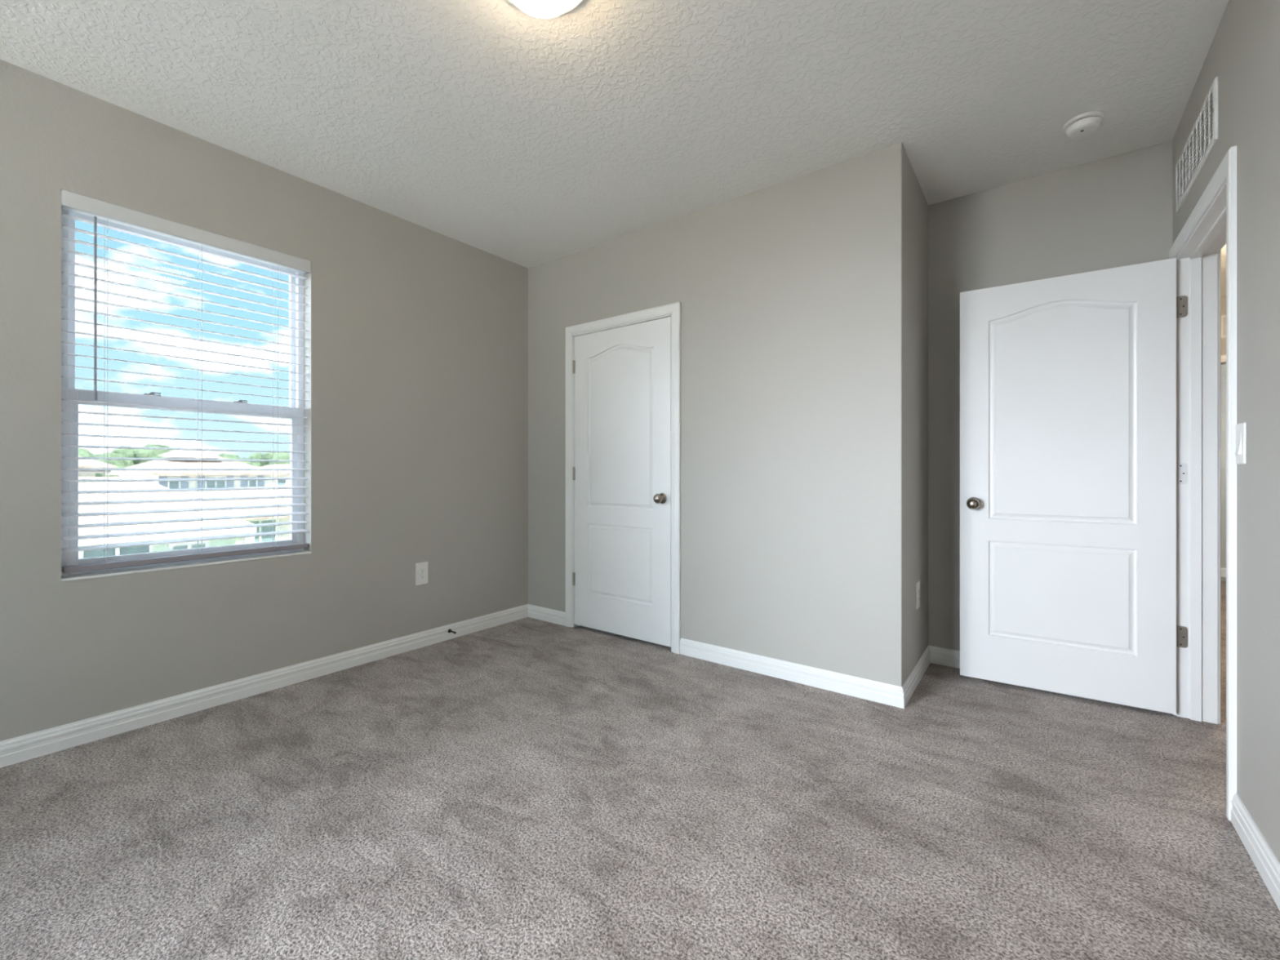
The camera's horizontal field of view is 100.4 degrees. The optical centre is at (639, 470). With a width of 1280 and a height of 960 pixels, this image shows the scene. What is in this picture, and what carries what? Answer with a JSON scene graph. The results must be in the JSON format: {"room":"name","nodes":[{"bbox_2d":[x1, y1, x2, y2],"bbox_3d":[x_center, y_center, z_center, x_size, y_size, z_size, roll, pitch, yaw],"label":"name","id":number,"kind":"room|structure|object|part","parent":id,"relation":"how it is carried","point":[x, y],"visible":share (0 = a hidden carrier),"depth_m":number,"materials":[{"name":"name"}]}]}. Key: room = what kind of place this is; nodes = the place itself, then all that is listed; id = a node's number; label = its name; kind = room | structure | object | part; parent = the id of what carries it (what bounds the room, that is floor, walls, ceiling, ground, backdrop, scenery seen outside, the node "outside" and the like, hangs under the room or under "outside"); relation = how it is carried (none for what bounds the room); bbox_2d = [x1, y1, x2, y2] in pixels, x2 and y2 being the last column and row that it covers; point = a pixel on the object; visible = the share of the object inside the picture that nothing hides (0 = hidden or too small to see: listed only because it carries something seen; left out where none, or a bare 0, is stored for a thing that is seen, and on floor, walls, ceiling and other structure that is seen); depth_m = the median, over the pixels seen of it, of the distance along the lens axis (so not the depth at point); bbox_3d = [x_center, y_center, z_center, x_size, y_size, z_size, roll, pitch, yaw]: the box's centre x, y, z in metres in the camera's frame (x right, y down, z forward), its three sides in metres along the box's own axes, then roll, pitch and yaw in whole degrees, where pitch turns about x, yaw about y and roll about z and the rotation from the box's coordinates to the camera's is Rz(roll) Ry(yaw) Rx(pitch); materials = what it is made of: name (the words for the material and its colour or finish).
{"room":"empty bedroom","nodes":[
{"label":"empty bedroom","id":0,"kind":"room"},
{"bbox_2d":[0,59,528,741],"bbox_3d":[-2.115,-0.214,2.463,0.180,2.620,5.726,0,0,37],"label":"wall","id":1,"kind":"structure","parent":0,"point":[417,343],"depth_m":2.73,"materials":[{"name":"beige paint"}]},
{"bbox_2d":[61,208,303,576],"bbox_3d":[-2.109,-0.337,2.533,0.077,1.546,0.900,0,0,37],"label":"window","id":2,"kind":"structure","parent":1,"relation":"in","point":[86,557],"depth_m":2.45,"materials":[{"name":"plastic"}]},
{"bbox_3d":[-2.116,-0.680,2.538,0.026,0.799,0.840,0,0,37],"label":"sash","id":3,"kind":"part","parent":2,"relation":"part of","materials":[{"name":"white plastic"}]},
{"bbox_3d":[-2.116,-0.685,2.538,0.004,0.733,0.800,0,0,37],"label":"pane","id":4,"kind":"part","parent":2,"relation":"part of","materials":[{"name":"clear glass"}]},
{"bbox_3d":[-2.092,0.034,2.520,0.026,0.744,0.840,0,0,37],"label":"sash","id":5,"kind":"part","parent":2,"relation":"part of","materials":[{"name":"white plastic"}]},
{"bbox_3d":[-2.092,0.045,2.520,0.004,0.646,0.788,0,0,37],"label":"pane","id":6,"kind":"part","parent":2,"relation":"part of","materials":[{"name":"clear glass"}]},
{"bbox_2d":[61,189,311,573],"bbox_3d":[-2.035,-0.350,2.477,0.076,1.517,0.898,0,0,37],"label":"window blind","id":7,"kind":"object","parent":2,"relation":"attached to","point":[70,201],"visible":1,"depth_m":2.39,"materials":[{"name":"white plastic"}]},
{"bbox_3d":[-2.232,-0.335,2.227,0.063,1.442,0.002,0,0,37],"label":"ladder cord","id":8,"kind":"part","parent":7,"relation":"part of","materials":[{"name":"white fabric"}]},
{"bbox_3d":[-2.041,0.396,2.481,0.052,0.024,0.884,0,0,37],"label":"rail","id":9,"kind":"part","parent":7,"relation":"part of","materials":[{"name":"white plastic"}]},
{"bbox_3d":[-2.045,-0.335,2.476,0.063,1.442,0.002,0,0,37],"label":"ladder cord","id":10,"kind":"part","parent":7,"relation":"part of","materials":[{"name":"white fabric"}]},
{"bbox_3d":[-1.861,-0.335,2.721,0.063,1.442,0.002,0,0,37],"label":"ladder cord","id":11,"kind":"part","parent":7,"relation":"part of","materials":[{"name":"white fabric"}]},
{"bbox_2d":[61,550,311,581],"bbox_3d":[-2.042,0.431,2.482,0.092,0.010,0.899,0,0,37],"label":"trim","id":12,"kind":"structure","parent":1,"relation":"attached to","point":[95,575],"depth_m":2.39,"materials":[{"name":"white paint"}]},
{"bbox_2d":[0,604,528,768],"bbox_3d":[-2.248,1.049,2.125,0.012,0.094,4.705,0,0,37],"label":"baseboard","id":13,"kind":"structure","parent":1,"relation":"attached to","point":[44,742],"depth_m":2.49,"materials":[{"name":"white paint"}]},
{"bbox_2d":[415,561,427,585],"bbox_3d":[-1.357,0.639,3.318,0.009,0.138,0.082,0,0,37],"label":"electrical outlet","id":14,"kind":"object","parent":1,"relation":"attached to","point":[421,568],"visible":1,"depth_m":3.31,"materials":[{"name":"white plastic"}]},
{"bbox_2d":[419,568,425,573],"bbox_3d":[-1.355,0.620,3.317,0.004,0.027,0.035,0,0,37],"label":"receptacle","id":15,"kind":"object","parent":14,"relation":"attached to","point":[421,570],"depth_m":3.32,"materials":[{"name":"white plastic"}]},
{"bbox_2d":[419,573,425,578],"bbox_3d":[-1.355,0.658,3.317,0.004,0.027,0.035,0,0,37],"label":"receptacle","id":16,"kind":"object","parent":14,"relation":"attached to","point":[421,575],"depth_m":3.32,"materials":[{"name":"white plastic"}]},
{"bbox_2d":[448,628,456,634],"bbox_3d":[-1.212,1.041,3.445,0.064,0.026,0.026,0,0,37],"label":"door stop","id":17,"kind":"object","parent":1,"relation":"attached to","point":[450,629],"visible":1,"depth_m":3.45,"materials":[{"name":"brown metal"}]},
{"bbox_2d":[0,0,1228,297],"bbox_3d":[2.067,-1.584,2.475,6.860,0.120,10.760,0,0,37],"label":"ceiling","id":18,"kind":"structure","parent":0,"point":[497,128],"depth_m":2.12,"materials":[{"name":"white paint"}]},
{"bbox_2d":[508,0,582,17],"bbox_3d":[-0.302,-1.468,1.607,0.304,0.112,0.304,0,0,37],"label":"ceiling light","id":19,"kind":"object","parent":18,"relation":"attached to","point":[537,8],"visible":1,"depth_m":1.64,"materials":[{"name":"white glass"}]},
{"bbox_2d":[1062,111,1105,138],"bbox_3d":[1.936,-1.500,2.325,0.142,0.049,0.142,0,0,37],"label":"smoke detector","id":20,"kind":"object","parent":18,"relation":"attached to","point":[1083,125],"visible":1,"depth_m":2.29,"materials":[{"name":"white plastic"}]},
{"bbox_2d":[0,577,1279,959],"bbox_3d":[2.067,1.156,2.475,6.860,0.120,10.760,0,0,37],"label":"floor","id":21,"kind":"structure","parent":0,"point":[527,788],"depth_m":1.66,"materials":[{"name":"carpet"}]},
{"bbox_2d":[528,142,906,686],"bbox_3d":[0.223,-0.214,3.292,2.570,2.620,0.126,0,0,37],"label":"wall","id":22,"kind":"structure","parent":0,"point":[792,294],"depth_m":2.83,"materials":[{"name":"beige paint"}]},
{"bbox_2d":[528,604,565,626],"bbox_3d":[-0.685,1.049,3.886,0.403,0.094,0.012,0,0,37],"label":"baseboard","id":23,"kind":"structure","parent":22,"relation":"attached to","point":[548,615],"depth_m":3.87,"materials":[{"name":"white paint"}]},
{"bbox_2d":[572,316,671,646],"bbox_3d":[-0.153,0.067,3.475,0.824,2.010,0.106,0,0,37],"label":"door","id":24,"kind":"structure","parent":22,"relation":"in","point":[621,474],"depth_m":3.46,"materials":[{"name":"white paint"}]},
{"bbox_3d":[0.108,0.170,3.240,0.061,0.061,0.044,0,0,37],"label":"knob","id":25,"kind":"part","parent":24,"relation":"part of","materials":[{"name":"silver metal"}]},
{"bbox_2d":[565,302,680,653],"bbox_3d":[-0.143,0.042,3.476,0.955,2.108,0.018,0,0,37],"label":"trim","id":26,"kind":"structure","parent":22,"relation":"attached to","point":[674,308],"depth_m":3.22,"materials":[{"name":"white paint"}]},
{"bbox_2d":[680,637,904,708],"bbox_3d":[0.731,1.049,2.825,1.222,0.094,0.012,0,0,37],"label":"baseboard","id":27,"kind":"structure","parent":22,"relation":"attached to","point":[863,688],"depth_m":2.75,"materials":[{"name":"white paint"}]},
{"bbox_2d":[906,155,928,678],"bbox_3d":[1.421,-0.214,2.853,0.126,2.620,0.609,0,0,37],"label":"wall","id":28,"kind":"structure","parent":0,"point":[917,204],"depth_m":2.78,"materials":[{"name":"beige paint"}]},
{"bbox_2d":[902,645,930,707],"bbox_3d":[1.435,1.049,2.756,0.012,0.094,0.748,0,0,37],"label":"baseboard","id":29,"kind":"structure","parent":28,"relation":"attached to","point":[909,686],"depth_m":2.71,"materials":[{"name":"white paint"}]},
{"bbox_2d":[915,580,919,609],"bbox_3d":[1.451,0.649,2.780,0.009,0.138,0.082,0,0,37],"label":"electrical outlet","id":30,"kind":"object","parent":28,"relation":"attached to","point":[917,584],"visible":1,"depth_m":2.77,"materials":[{"name":"white plastic"}]},
{"bbox_2d":[928,140,1172,650],"bbox_3d":[1.065,-0.214,3.579,3.572,2.620,0.126,0,0,37],"label":"wall","id":31,"kind":"structure","parent":0,"point":[1114,211],"depth_m":2.85,"materials":[{"name":"beige paint"}]},
{"bbox_2d":[928,645,959,668],"bbox_3d":[2.052,1.049,2.753,1.002,0.094,0.012,0,0,37],"label":"baseboard","id":32,"kind":"structure","parent":31,"relation":"attached to","point":[939,655],"depth_m":3.00,"materials":[{"name":"white paint"}]},
{"bbox_2d":[1221,364,1226,568],"bbox_3d":[5.894,-0.214,5.684,2.582,2.620,0.126,0,0,37],"label":"wall","id":33,"kind":"structure","parent":0,"point":[1224,366],"depth_m":5.50,"materials":[{"name":"beige paint"}]},
{"bbox_2d":[1221,567,1226,577],"bbox_3d":[5.853,1.049,5.628,2.582,0.094,0.012,0,0,37],"label":"baseboard","id":34,"kind":"structure","parent":33,"relation":"attached to","point":[1223,570],"depth_m":5.50,"materials":[{"name":"white paint"}]},
{"bbox_2d":[1221,296,1226,364],"bbox_3d":[5.163,-0.214,4.707,2.582,2.620,0.126,0,0,37],"label":"wall","id":35,"kind":"structure","parent":0,"point":[1223,299],"depth_m":4.67,"materials":[{"name":"beige paint"}]},
{"bbox_2d":[1221,315,1226,337],"bbox_3d":[5.043,-1.264,4.712,0.620,0.200,0.010,0,0,37],"label":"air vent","id":36,"kind":"object","parent":35,"relation":"in","point":[1223,317],"visible":0.03,"depth_m":4.66,"materials":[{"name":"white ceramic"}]},
{"bbox_2d":[1221,354,1226,362],"bbox_3d":[5.040,0.041,4.709,0.910,2.110,0.018,0,0,37],"label":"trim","id":37,"kind":"structure","parent":35,"relation":"attached to","point":[1223,357],"depth_m":4.66,"materials":[{"name":"white paint"}]},
{"bbox_2d":[1172,0,1279,862],"bbox_3d":[0.866,-0.214,0.230,0.126,2.620,5.726,0,0,37],"label":"wall","id":38,"kind":"structure","parent":0,"point":[1243,53],"depth_m":1.52,"materials":[{"name":"beige paint"}]},
{"bbox_2d":[960,257,1187,714],"bbox_3d":[2.038,0.068,2.563,0.864,2.016,0.164,0,0,37],"label":"door","id":39,"kind":"structure","parent":38,"relation":"in","point":[1070,473],"depth_m":2.55,"materials":[{"name":"white paint"}]},
{"bbox_3d":[1.711,0.170,2.734,0.061,0.061,0.045,0,0,37],"label":"knob","id":40,"kind":"part","parent":39,"relation":"part of","materials":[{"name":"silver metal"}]},
{"bbox_2d":[1175,76,1217,213],"bbox_3d":[2.179,-1.249,2.097,0.010,0.215,0.655,0,0,37],"label":"air vent","id":41,"kind":"object","parent":38,"relation":"in","point":[1203,135],"visible":1,"depth_m":2.04,"materials":[{"name":"white metal"}]},
{"bbox_2d":[1176,182,1226,724],"bbox_3d":[2.198,0.072,2.009,0.128,2.047,0.865,0,0,37],"label":"trim","id":42,"kind":"structure","parent":38,"relation":"attached to","point":[1197,264],"depth_m":2.33,"materials":[{"name":"white paint"}]},
{"bbox_2d":[1168,145,1236,821],"bbox_3d":[2.141,0.042,2.051,0.018,2.108,0.971,0,0,37],"label":"trim","id":43,"kind":"structure","parent":38,"relation":"attached to","point":[1226,171],"depth_m":1.67,"materials":[{"name":"white paint"}]},
{"bbox_2d":[1217,243,1226,724],"bbox_3d":[2.256,0.042,1.965,0.018,2.108,0.971,0,0,37],"label":"trim","id":44,"kind":"structure","parent":38,"relation":"attached to","point":[1220,251],"depth_m":2.31,"materials":[{"name":"white paint"}]},
{"bbox_2d":[1235,422,1246,464],"bbox_3d":[1.817,-0.082,1.615,0.013,0.124,0.082,0,0,37],"label":"light switch","id":45,"kind":"object","parent":38,"relation":"attached to","point":[1241,428],"visible":1,"depth_m":1.60,"materials":[{"name":"white plastic"}]},
{"bbox_2d":[1231,792,1279,910],"bbox_3d":[0.520,1.049,-0.116,0.012,0.094,4.439,0,0,37],"label":"baseboard","id":46,"kind":"structure","parent":38,"relation":"attached to","point":[1262,855],"depth_m":1.47,"materials":[{"name":"white paint"}]}
]}

